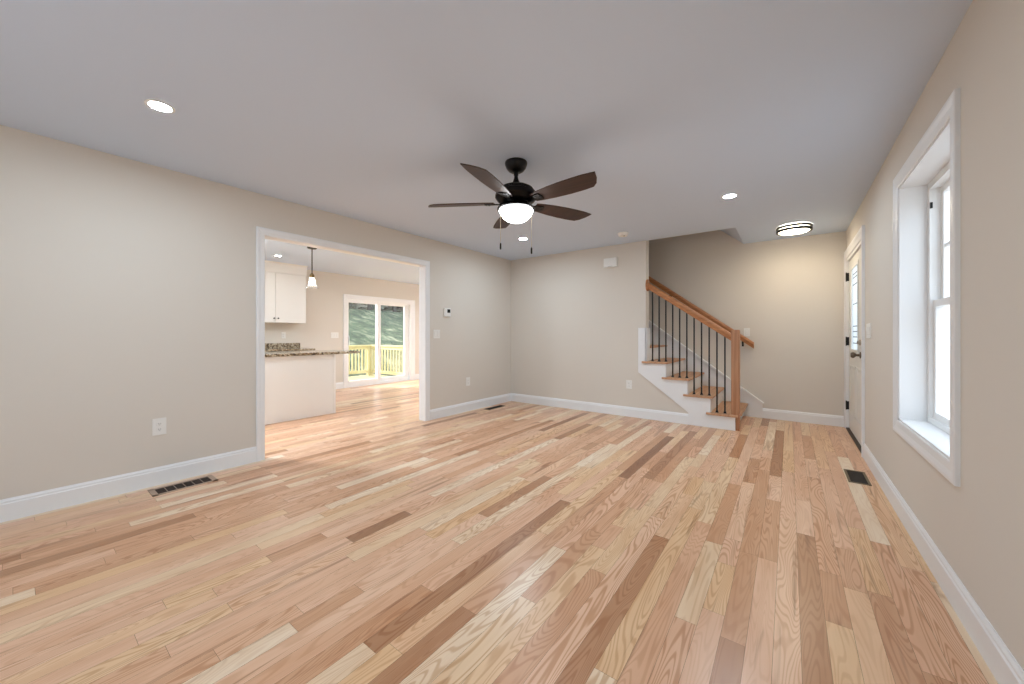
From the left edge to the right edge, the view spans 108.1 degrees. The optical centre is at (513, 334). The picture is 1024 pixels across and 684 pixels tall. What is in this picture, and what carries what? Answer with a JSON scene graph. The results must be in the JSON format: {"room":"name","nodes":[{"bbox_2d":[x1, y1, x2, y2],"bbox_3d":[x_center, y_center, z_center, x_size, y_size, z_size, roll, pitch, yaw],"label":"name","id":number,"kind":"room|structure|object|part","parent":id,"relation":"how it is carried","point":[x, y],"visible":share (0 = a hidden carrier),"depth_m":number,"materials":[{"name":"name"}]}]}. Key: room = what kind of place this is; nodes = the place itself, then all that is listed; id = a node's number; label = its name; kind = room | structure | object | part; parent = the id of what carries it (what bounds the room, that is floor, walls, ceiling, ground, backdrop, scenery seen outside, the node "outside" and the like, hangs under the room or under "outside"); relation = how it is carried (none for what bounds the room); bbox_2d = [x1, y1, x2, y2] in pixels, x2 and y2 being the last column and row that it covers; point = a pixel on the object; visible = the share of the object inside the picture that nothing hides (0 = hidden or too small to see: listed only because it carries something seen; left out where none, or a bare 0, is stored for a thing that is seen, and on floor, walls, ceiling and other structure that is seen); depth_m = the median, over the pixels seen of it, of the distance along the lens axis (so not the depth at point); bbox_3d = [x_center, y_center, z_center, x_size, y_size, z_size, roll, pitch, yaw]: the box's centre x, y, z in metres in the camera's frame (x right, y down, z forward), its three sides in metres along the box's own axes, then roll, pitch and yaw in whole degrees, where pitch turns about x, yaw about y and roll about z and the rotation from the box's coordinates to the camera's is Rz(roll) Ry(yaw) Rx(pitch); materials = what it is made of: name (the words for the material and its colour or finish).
{"room":"empty living room","nodes":[
{"label":"empty living room","id":0,"kind":"room"},
{"bbox_2d":[0,125,510,499],"bbox_3d":[-2.092,-0.069,3.831,0.115,2.450,6.960,0,0,37],"label":"wall","id":1,"kind":"structure","parent":0,"point":[128,286],"depth_m":2.78,"materials":[{"name":"beige paint"}]},
{"bbox_2d":[0,446,255,522],"bbox_3d":[-3.229,1.087,2.189,0.015,0.137,2.968,0,0,37],"label":"baseboard","id":2,"kind":"structure","parent":1,"relation":"attached to","point":[26,505],"depth_m":2.67,"materials":[{"name":"white paint"}]},
{"bbox_2d":[152,417,165,435],"bbox_3d":[-2.732,0.709,2.864,0.008,0.128,0.080,0,0,37],"label":"wall outlet","id":3,"kind":"object","parent":1,"relation":"attached to","point":[159,424],"visible":1,"depth_m":2.86,"materials":[{"name":"white plastic"}]},
{"bbox_2d":[256,226,429,461],"bbox_3d":[-1.792,0.085,4.234,0.153,2.143,2.029,0,0,37],"label":"trim","id":4,"kind":"structure","parent":1,"relation":"attached to","point":[262,233],"depth_m":3.69,"materials":[{"name":"white paint"}]},
{"bbox_2d":[433,330,439,337],"bbox_3d":[-1.060,-0.008,5.117,0.010,0.118,0.118,0,0,37],"label":"light switch","id":5,"kind":"object","parent":1,"relation":"attached to","point":[436,333],"visible":1,"depth_m":5.11,"materials":[{"name":"white plastic"}]},
{"bbox_2d":[444,308,450,316],"bbox_3d":[-0.941,-0.314,5.262,0.028,0.120,0.120,0,0,37],"label":"thermostat","id":6,"kind":"object","parent":1,"relation":"attached to","point":[447,311],"visible":1,"depth_m":5.25,"materials":[{"name":"white plastic"}]},
{"bbox_2d":[466,377,469,385],"bbox_3d":[-0.690,0.710,5.617,0.008,0.128,0.085,0,0,37],"label":"wall outlet","id":7,"kind":"object","parent":1,"relation":"attached to","point":[467,378],"visible":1,"depth_m":5.61,"materials":[{"name":"white plastic"}]},
{"bbox_2d":[430,393,510,419],"bbox_3d":[-0.588,1.087,5.749,0.015,0.137,1.827,0,0,37],"label":"baseboard","id":8,"kind":"structure","parent":1,"relation":"attached to","point":[441,412],"depth_m":5.61,"materials":[{"name":"white paint"}]},
{"bbox_2d":[265,270,418,382],"bbox_3d":[-4.040,-0.069,7.604,0.150,2.450,7.000,0,0,37],"label":"wall","id":9,"kind":"structure","parent":0,"point":[324,298],"depth_m":7.78,"materials":[{"name":"beige paint"}]},
{"bbox_2d":[265,343,299,348],"bbox_3d":[-5.060,0.207,6.086,0.020,0.093,2.945,0,0,37],"label":"backsplash","id":10,"kind":"structure","parent":9,"relation":"attached to","point":[267,345],"depth_m":7.01,"materials":[{"name":"stone"}]},
{"bbox_2d":[281,332,285,337],"bbox_3d":[-4.362,0.013,7.037,0.008,0.118,0.074,0,0,37],"label":"wall outlet","id":11,"kind":"object","parent":9,"relation":"attached to","point":[283,334],"visible":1,"depth_m":7.03,"materials":[{"name":"white plastic"}]},
{"bbox_2d":[265,260,307,323],"bbox_3d":[-4.362,-0.753,6.708,0.400,1.078,1.057,0,0,37],"label":"upper cabinet","id":12,"kind":"object","parent":9,"relation":"attached to","point":[285,283],"visible":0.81,"depth_m":6.74,"materials":[{"name":"white paint"}]},
{"bbox_3d":[-4.409,-0.659,6.413,0.020,0.886,0.523,0,0,37],"label":"door","id":13,"kind":"part","parent":12,"relation":"part of","materials":[{"name":"white paint"}]},
{"bbox_3d":[-4.362,-1.199,6.708,0.400,0.186,1.057,0,0,37],"label":"crown panel","id":14,"kind":"part","parent":12,"relation":"part of","materials":[{"name":"white paint"}]},
{"bbox_3d":[-4.097,-0.659,6.834,0.020,0.886,0.516,0,0,37],"label":"door","id":15,"kind":"part","parent":12,"relation":"part of","materials":[{"name":"white paint"}]},
{"bbox_2d":[331,332,338,337],"bbox_3d":[-3.773,0.014,7.829,0.010,0.118,0.164,0,0,37],"label":"light switch","id":16,"kind":"object","parent":9,"relation":"attached to","point":[333,334],"visible":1,"depth_m":7.83,"materials":[{"name":"white plastic"}]},
{"bbox_2d":[336,382,343,388],"bbox_3d":[-3.927,1.087,7.618,0.015,0.137,0.896,0,0,37],"label":"baseboard","id":17,"kind":"structure","parent":9,"relation":"attached to","point":[340,385],"depth_m":7.92,"materials":[{"name":"white paint"}]},
{"bbox_2d":[343,294,414,387],"bbox_3d":[-3.153,0.141,8.783,0.169,2.030,1.899,0,0,37],"label":"door","id":18,"kind":"structure","parent":9,"relation":"in","point":[408,306],"depth_m":8.73,"materials":[{"name":"white paint"}]},
{"bbox_3d":[-3.391,0.184,8.419,0.040,1.880,0.808,0,0,37],"label":"sliding panel","id":19,"kind":"part","parent":18,"relation":"part of","materials":[{"name":"glass"}]},
{"bbox_3d":[-2.966,0.184,9.093,0.040,1.880,0.920,0,0,37],"label":"fixed panel","id":20,"kind":"part","parent":18,"relation":"part of","materials":[{"name":"glass"}]},
{"bbox_2d":[0,0,972,284],"bbox_3d":[-1.204,-1.354,4.317,8.621,0.120,9.100,0,0,37],"label":"ceiling","id":21,"kind":"structure","parent":0,"point":[370,111],"depth_m":2.04,"materials":[{"name":"white paint"}]},
{"bbox_2d":[144,99,174,112],"bbox_3d":[-2.002,-1.291,2.102,0.128,0.006,0.128,0,0,37],"label":"recessed light","id":22,"kind":"object","parent":21,"relation":"in","point":[157,105],"visible":1,"depth_m":2.10,"materials":[{"name":"white plastic"}]},
{"bbox_2d":[307,247,316,284],"bbox_3d":[-2.989,-0.992,5.504,0.176,0.605,0.176,0,0,37],"label":"pendant light","id":23,"kind":"object","parent":21,"relation":"hanging from","point":[312,275],"visible":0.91,"depth_m":5.50,"materials":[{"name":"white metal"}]},
{"bbox_3d":[-2.989,-1.081,5.504,0.014,0.375,0.014,0,0,37],"label":"rod","id":24,"kind":"part","parent":23,"relation":"part of","materials":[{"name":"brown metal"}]},
{"bbox_2d":[428,157,596,253],"bbox_3d":[0.023,-0.942,2.748,1.315,0.705,1.315,0,0,37],"label":"ceiling fan","id":25,"kind":"object","parent":21,"relation":"hanging from","point":[515,199],"visible":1,"depth_m":2.69,"materials":[{"name":"brown metal"}]},
{"bbox_3d":[-0.410,-0.989,2.834,0.531,0.041,0.150,0,0,5],"label":"blade","id":26,"kind":"part","parent":25,"relation":"part of","materials":[{"name":"brown wood"}]},
{"bbox_3d":[-0.153,-0.989,2.398,0.150,0.041,0.531,0,0,23],"label":"blade","id":27,"kind":"part","parent":25,"relation":"part of","materials":[{"name":"brown wood"}]},
{"bbox_3d":[-0.096,-0.805,2.713,0.003,0.277,0.002,0,0,37],"label":"pull chain","id":28,"kind":"part","parent":25,"relation":"part of","materials":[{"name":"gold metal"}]},
{"bbox_3d":[-0.076,-0.989,3.213,0.150,0.041,0.531,0,0,-13],"label":"blade","id":29,"kind":"part","parent":25,"relation":"part of","materials":[{"name":"brown wood"}]},
{"bbox_3d":[0.018,-0.891,2.793,0.254,0.094,0.254,0,0,37],"label":"lamp shade","id":30,"kind":"part","parent":25,"relation":"part of","materials":[{"name":"white glass"}]},
{"bbox_3d":[0.131,-0.789,2.713,0.003,0.310,0.002,0,0,37],"label":"pull chain","id":31,"kind":"part","parent":25,"relation":"part of","materials":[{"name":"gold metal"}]},
{"bbox_3d":[0.388,-0.989,3.013,0.531,0.041,0.150,0,0,-31],"label":"blade","id":32,"kind":"part","parent":25,"relation":"part of","materials":[{"name":"brown wood"}]},
{"bbox_3d":[0.334,-0.989,2.506,0.528,0.041,0.163,0,0,37],"label":"blade","id":33,"kind":"part","parent":25,"relation":"part of","materials":[{"name":"brown wood"}]},
{"bbox_2d":[618,232,627,236],"bbox_3d":[1.392,-1.269,4.729,0.134,0.050,0.134,0,0,37],"label":"smoke detector","id":34,"kind":"object","parent":21,"relation":"attached to","point":[620,234],"visible":1,"depth_m":4.69,"materials":[{"name":"white plastic"}]},
{"bbox_2d":[722,193,737,198],"bbox_3d":[2.015,-1.291,3.466,0.128,0.006,0.128,0,0,37],"label":"recessed light","id":35,"kind":"object","parent":21,"relation":"in","point":[732,195],"visible":1,"depth_m":3.47,"materials":[{"name":"white plastic"}]},
{"bbox_2d":[776,222,812,235],"bbox_3d":[3.340,-1.252,4.424,0.354,0.083,0.354,0,0,37],"label":"flush ceiling light","id":36,"kind":"object","parent":21,"relation":"attached to","point":[800,227],"visible":1,"depth_m":4.34,"materials":[{"name":"white glass"}]},
{"bbox_2d":[0,379,997,683],"bbox_3d":[-1.209,1.216,4.353,8.671,0.120,9.250,0,0,37],"label":"floor","id":37,"kind":"structure","parent":0,"point":[371,541],"depth_m":1.81,"materials":[{"name":"brown wood"}]},
{"bbox_2d":[147,475,217,496],"bbox_3d":[-2.528,1.154,2.849,0.175,0.004,0.380,0,0,37],"label":"floor vent","id":38,"kind":"object","parent":37,"relation":"in","point":[210,478],"visible":1,"depth_m":2.84,"materials":[{"name":"beige"}]},
{"bbox_2d":[265,354,335,424],"bbox_3d":[-3.617,0.722,4.636,0.586,0.868,2.536,0,0,37],"label":"base cabinet","id":39,"kind":"object","parent":37,"relation":"on","point":[296,387],"visible":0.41,"depth_m":5.08,"materials":[{"name":"white paint"}]},
{"bbox_2d":[265,350,359,356],"bbox_3d":[-3.546,0.270,4.766,0.665,0.036,2.990,0,0,37],"label":"countertop","id":40,"kind":"structure","parent":39,"relation":"on","point":[318,352],"depth_m":5.23,"materials":[{"name":"stone"}]},
{"bbox_3d":[-2.643,0.722,5.470,0.016,0.868,0.036,0,0,37],"label":"trim","id":41,"kind":"part","parent":39,"relation":"part of","materials":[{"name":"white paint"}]},
{"bbox_2d":[486,405,503,409],"bbox_3d":[-0.297,1.154,5.886,0.110,0.004,0.400,0,0,37],"label":"floor vent","id":42,"kind":"object","parent":37,"relation":"in","point":[498,406],"visible":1,"depth_m":5.88,"materials":[{"name":"brown metal"}]},
{"bbox_2d":[638,320,763,430],"bbox_3d":[2.098,0.096,5.501,2.622,2.121,1.065,0,0,37],"label":"staircase","id":43,"kind":"structure","parent":37,"relation":"on","point":[701,409],"depth_m":5.10,"materials":[{"name":"white paint"}]},
{"bbox_3d":[1.856,0.161,5.145,0.018,0.510,0.149,0,0,37],"label":"wall panel","id":44,"kind":"part","parent":43,"relation":"part of","materials":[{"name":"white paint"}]},
{"bbox_2d":[645,279,739,430],"bbox_3d":[2.284,0.197,4.808,1.104,1.918,0.132,0,0,37],"label":"stair railing","id":45,"kind":"object","parent":43,"relation":"on","point":[734,336],"visible":0.97,"depth_m":4.67,"materials":[{"name":"brown wood"}]},
{"bbox_3d":[2.258,-0.321,4.827,1.019,0.813,0.060,0,0,37],"label":"handrail","id":46,"kind":"part","parent":45,"relation":"part of","materials":[{"name":"brown wood"}]},
{"bbox_3d":[2.696,0.553,4.510,0.088,1.205,0.088,0,0,37],"label":"newel post","id":47,"kind":"part","parent":45,"relation":"part of","materials":[{"name":"brown wood"}]},
{"bbox_2d":[844,469,871,485],"bbox_3d":[2.783,1.154,3.011,0.134,0.004,0.345,0,0,37],"label":"floor vent","id":48,"kind":"object","parent":37,"relation":"in","point":[858,477],"visible":1,"depth_m":3.00,"materials":[{"name":"brown metal"}]},
{"bbox_3d":[-4.821,0.722,5.899,0.628,0.868,2.930,0,0,37],"label":"base cabinet","id":49,"kind":"object","parent":37,"relation":"on","visible":0},
{"bbox_2d":[265,343,314,351],"bbox_3d":[-4.815,0.225,5.904,0.630,0.127,2.945,0,0,37],"label":"countertop","id":50,"kind":"structure","parent":49,"relation":"on","point":[269,347],"depth_m":6.83,"materials":[{"name":"brown stone"}]},
{"bbox_2d":[511,240,687,413],"bbox_3d":[1.316,-0.069,5.554,3.305,2.450,0.130,0,0,37],"label":"wall","id":51,"kind":"structure","parent":0,"point":[576,320],"depth_m":5.66,"materials":[{"name":"beige paint"}]},
{"bbox_2d":[511,393,687,424],"bbox_3d":[1.096,1.087,5.627,2.865,0.137,0.015,0,0,37],"label":"baseboard","id":52,"kind":"structure","parent":51,"relation":"attached to","point":[674,417],"depth_m":5.43,"materials":[{"name":"white paint"}]},
{"bbox_2d":[604,257,617,267],"bbox_3d":[1.403,-1.040,5.377,0.196,0.132,0.052,0,0,37],"label":"door chime","id":53,"kind":"object","parent":51,"relation":"attached to","point":[608,262],"visible":1,"depth_m":5.35,"materials":[{"name":"white plastic"}]},
{"bbox_2d":[626,380,631,388],"bbox_3d":[1.626,0.704,5.238,0.080,0.118,0.008,0,0,37],"label":"wall outlet","id":54,"kind":"object","parent":51,"relation":"attached to","point":[628,382],"visible":1,"depth_m":5.23,"materials":[{"name":"white plastic"}]},
{"bbox_2d":[721,228,743,243],"bbox_3d":[1.742,-2.629,5.805,3.080,2.670,1.000,0,0,37],"label":"ceiling","id":55,"kind":"structure","parent":0,"point":[732,232],"depth_m":5.08,"materials":[{"name":"white paint"}]},
{"bbox_2d":[649,230,845,415],"bbox_3d":[1.960,-1.319,6.359,5.971,5.050,0.150,0,0,37],"label":"wall","id":56,"kind":"structure","parent":0,"point":[789,292],"depth_m":5.11,"materials":[{"name":"beige paint"}]},
{"bbox_2d":[649,276,753,347],"bbox_3d":[2.461,-0.665,5.829,2.208,1.722,0.105,0,0,37],"label":"wall handrail","id":57,"kind":"object","parent":56,"relation":"attached to","point":[670,292],"visible":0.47,"depth_m":5.55,"materials":[{"name":"brown wood"}]},
{"bbox_2d":[744,328,749,335],"bbox_3d":[3.305,-0.034,5.262,0.072,0.118,0.010,0,0,37],"label":"light switch","id":58,"kind":"object","parent":56,"relation":"attached to","point":[746,330],"visible":0.96,"depth_m":5.26,"materials":[{"name":"white plastic"}]},
{"bbox_2d":[762,408,843,426],"bbox_3d":[3.800,1.087,4.892,0.868,0.137,0.015,0,0,37],"label":"baseboard","id":59,"kind":"structure","parent":56,"relation":"attached to","point":[805,417],"depth_m":4.87,"materials":[{"name":"white paint"}]},
{"bbox_2d":[846,0,1023,669],"bbox_3d":[1.894,-0.069,1.427,0.200,2.450,7.850,0,0,37],"label":"wall","id":60,"kind":"structure","parent":0,"point":[977,526],"depth_m":1.36,"materials":[{"name":"beige paint"}]},
{"bbox_2d":[844,225,864,456],"bbox_3d":[3.781,0.064,4.023,0.263,2.185,1.438,0,0,37],"label":"door","id":61,"kind":"structure","parent":60,"relation":"in","point":[854,255],"depth_m":4.05,"materials":[{"name":"white paint"}]},
{"bbox_3d":[3.900,0.646,4.270,0.010,0.580,0.416,0,0,37],"label":"raised panel","id":62,"kind":"part","parent":61,"relation":"part of","materials":[{"name":"white paint"}]},
{"bbox_3d":[3.807,-0.294,4.136,0.006,0.934,0.544,0,0,37],"label":"pane","id":63,"kind":"part","parent":61,"relation":"part of","materials":[{"name":"clear glass"}]},
{"bbox_3d":[3.804,-0.294,4.138,0.018,0.990,0.600,0,0,37],"label":"glass frame","id":64,"kind":"part","parent":61,"relation":"part of","materials":[{"name":"white paint"}]},
{"bbox_3d":[3.521,0.211,3.825,0.081,0.066,0.066,0,0,37],"label":"knob","id":65,"kind":"part","parent":61,"relation":"part of","materials":[{"name":"silver metal"}]},
{"bbox_3d":[3.593,0.646,3.856,0.010,0.580,0.416,0,0,37],"label":"raised panel","id":66,"kind":"part","parent":61,"relation":"part of","materials":[{"name":"white paint"}]},
{"bbox_2d":[866,323,870,337],"bbox_3d":[3.127,-0.036,3.266,0.010,0.124,0.205,0,0,37],"label":"light switch","id":67,"kind":"object","parent":60,"relation":"attached to","point":[868,326],"visible":1,"depth_m":3.27,"materials":[{"name":"white plastic"}]},
{"bbox_2d":[893,87,960,486],"bbox_3d":[2.267,-0.197,1.944,0.220,1.659,1.140,0,0,37],"label":"window","id":68,"kind":"structure","parent":60,"relation":"in","point":[927,188],"depth_m":2.24,"materials":[{"name":"white paint"}]},
{"bbox_3d":[2.322,-0.197,1.903,0.082,1.471,0.952,0,0,37],"label":"frame","id":69,"kind":"part","parent":68,"relation":"part of","materials":[{"name":"white plastic"}]},
{"bbox_3d":[2.314,0.150,1.909,0.030,0.718,0.876,0,0,37],"label":"sash","id":70,"kind":"part","parent":68,"relation":"part of","materials":[{"name":"white plastic"}]},
{"bbox_3d":[2.339,-0.531,1.891,0.028,0.725,0.876,0,0,37],"label":"sash","id":71,"kind":"part","parent":68,"relation":"part of","materials":[{"name":"white plastic"}]},
{"bbox_2d":[863,443,1023,683],"bbox_3d":[1.381,1.087,0.915,0.015,0.137,6.415,0,0,37],"label":"baseboard","id":72,"kind":"structure","parent":60,"relation":"attached to","point":[1004,667],"depth_m":1.54,"materials":[{"name":"white paint"}]},
{"label":"outside","id":73,"kind":"structure","parent":0,"visible":0},
{"bbox_2d":[349,374,388,380],"bbox_3d":[-4.598,1.376,9.260,2.700,0.240,4.194,0,0,37],"label":"deck","id":74,"kind":"object","parent":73,"point":[362,377],"visible":0.09,"depth_m":10.87,"materials":[{"name":"yellow wood"}]},
{"bbox_2d":[349,345,370,374],"bbox_3d":[-5.624,0.786,9.925,0.120,0.940,3.930,0,0,37],"label":"deck railing","id":75,"kind":"object","parent":74,"relation":"on","point":[351,347],"visible":0.19,"depth_m":11.23,"materials":[{"name":"yellow wood"}]},
{"bbox_3d":[-5.624,0.401,9.925,0.038,0.090,3.840,0,0,37],"label":"rail","id":76,"kind":"part","parent":75,"relation":"part of","materials":[{"name":"yellow wood"}]},
{"bbox_3d":[-5.624,1.131,9.925,0.038,0.090,3.840,0,0,37],"label":"rail","id":77,"kind":"part","parent":75,"relation":"part of","materials":[{"name":"yellow wood"}]},
{"bbox_3d":[-5.624,0.336,9.925,0.120,0.040,3.930,0,0,37],"label":"rail","id":78,"kind":"part","parent":75,"relation":"part of","materials":[{"name":"yellow wood"}]},
{"bbox_3d":[-4.480,0.806,11.467,0.088,0.900,0.088,0,0,37],"label":"post","id":79,"kind":"part","parent":75,"relation":"part of","materials":[{"name":"yellow wood"}]},
{"bbox_2d":[371,345,402,374],"bbox_3d":[-3.404,0.786,10.793,2.620,0.940,0.120,0,0,37],"label":"deck railing","id":80,"kind":"object","parent":74,"relation":"on","point":[385,347],"visible":0.48,"depth_m":10.96,"materials":[{"name":"yellow wood"}]},
{"bbox_3d":[-4.420,0.806,11.547,0.088,0.900,0.088,0,0,37],"label":"post","id":81,"kind":"part","parent":80,"relation":"part of","materials":[{"name":"yellow wood"}]},
{"bbox_3d":[-3.404,0.336,10.793,2.620,0.040,0.120,0,0,37],"label":"rail","id":82,"kind":"part","parent":80,"relation":"part of","materials":[{"name":"yellow wood"}]},
{"bbox_3d":[-3.404,0.401,10.793,2.530,0.090,0.038,0,0,37],"label":"rail","id":83,"kind":"part","parent":80,"relation":"part of","materials":[{"name":"yellow wood"}]},
{"bbox_3d":[-3.404,1.131,10.793,2.530,0.090,0.038,0,0,37],"label":"rail","id":84,"kind":"part","parent":80,"relation":"part of","materials":[{"name":"yellow wood"}]},
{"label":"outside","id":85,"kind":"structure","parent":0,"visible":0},
{"bbox_2d":[949,350,949,416],"bbox_3d":[22.350,1.656,-4.130,39.179,0.001,100.000,0,0,37],"label":"driveway","id":86,"kind":"structure","parent":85,"point":[949,350],"depth_m":12.57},
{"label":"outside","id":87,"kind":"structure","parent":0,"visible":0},
{"bbox_2d":[349,309,402,376],"bbox_3d":[-15.349,-0.554,36.291,52.100,4.920,100.000,0,0,37],"label":"hillside","id":88,"kind":"structure","parent":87,"point":[361,322],"depth_m":22.52,"materials":[{"name":"green plant"}]},
{"bbox_2d":[349,303,374,309],"bbox_3d":[-14.762,-6.594,34.970,4.676,10.704,4.478,0,0,-27],"label":"tree","id":89,"kind":"object","parent":88,"relation":"on","point":[352,305],"visible":0.03,"depth_m":34.12,"materials":[{"name":"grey plant"}]},
{"bbox_2d":[367,304,372,309],"bbox_3d":[-12.441,-7.213,31.826,4.248,10.723,3.776,0,0,-24],"label":"tree","id":90,"kind":"object","parent":88,"relation":"on","point":[369,306],"visible":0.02,"depth_m":31.66,"materials":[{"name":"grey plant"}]},
{"bbox_2d":[359,305,400,310],"bbox_3d":[-13.520,-6.091,37.371,4.604,9.381,4.512,0,0,37],"label":"tree","id":91,"kind":"object","parent":88,"relation":"on","point":[384,307],"visible":0.02,"depth_m":36.63,"materials":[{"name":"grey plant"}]}
]}

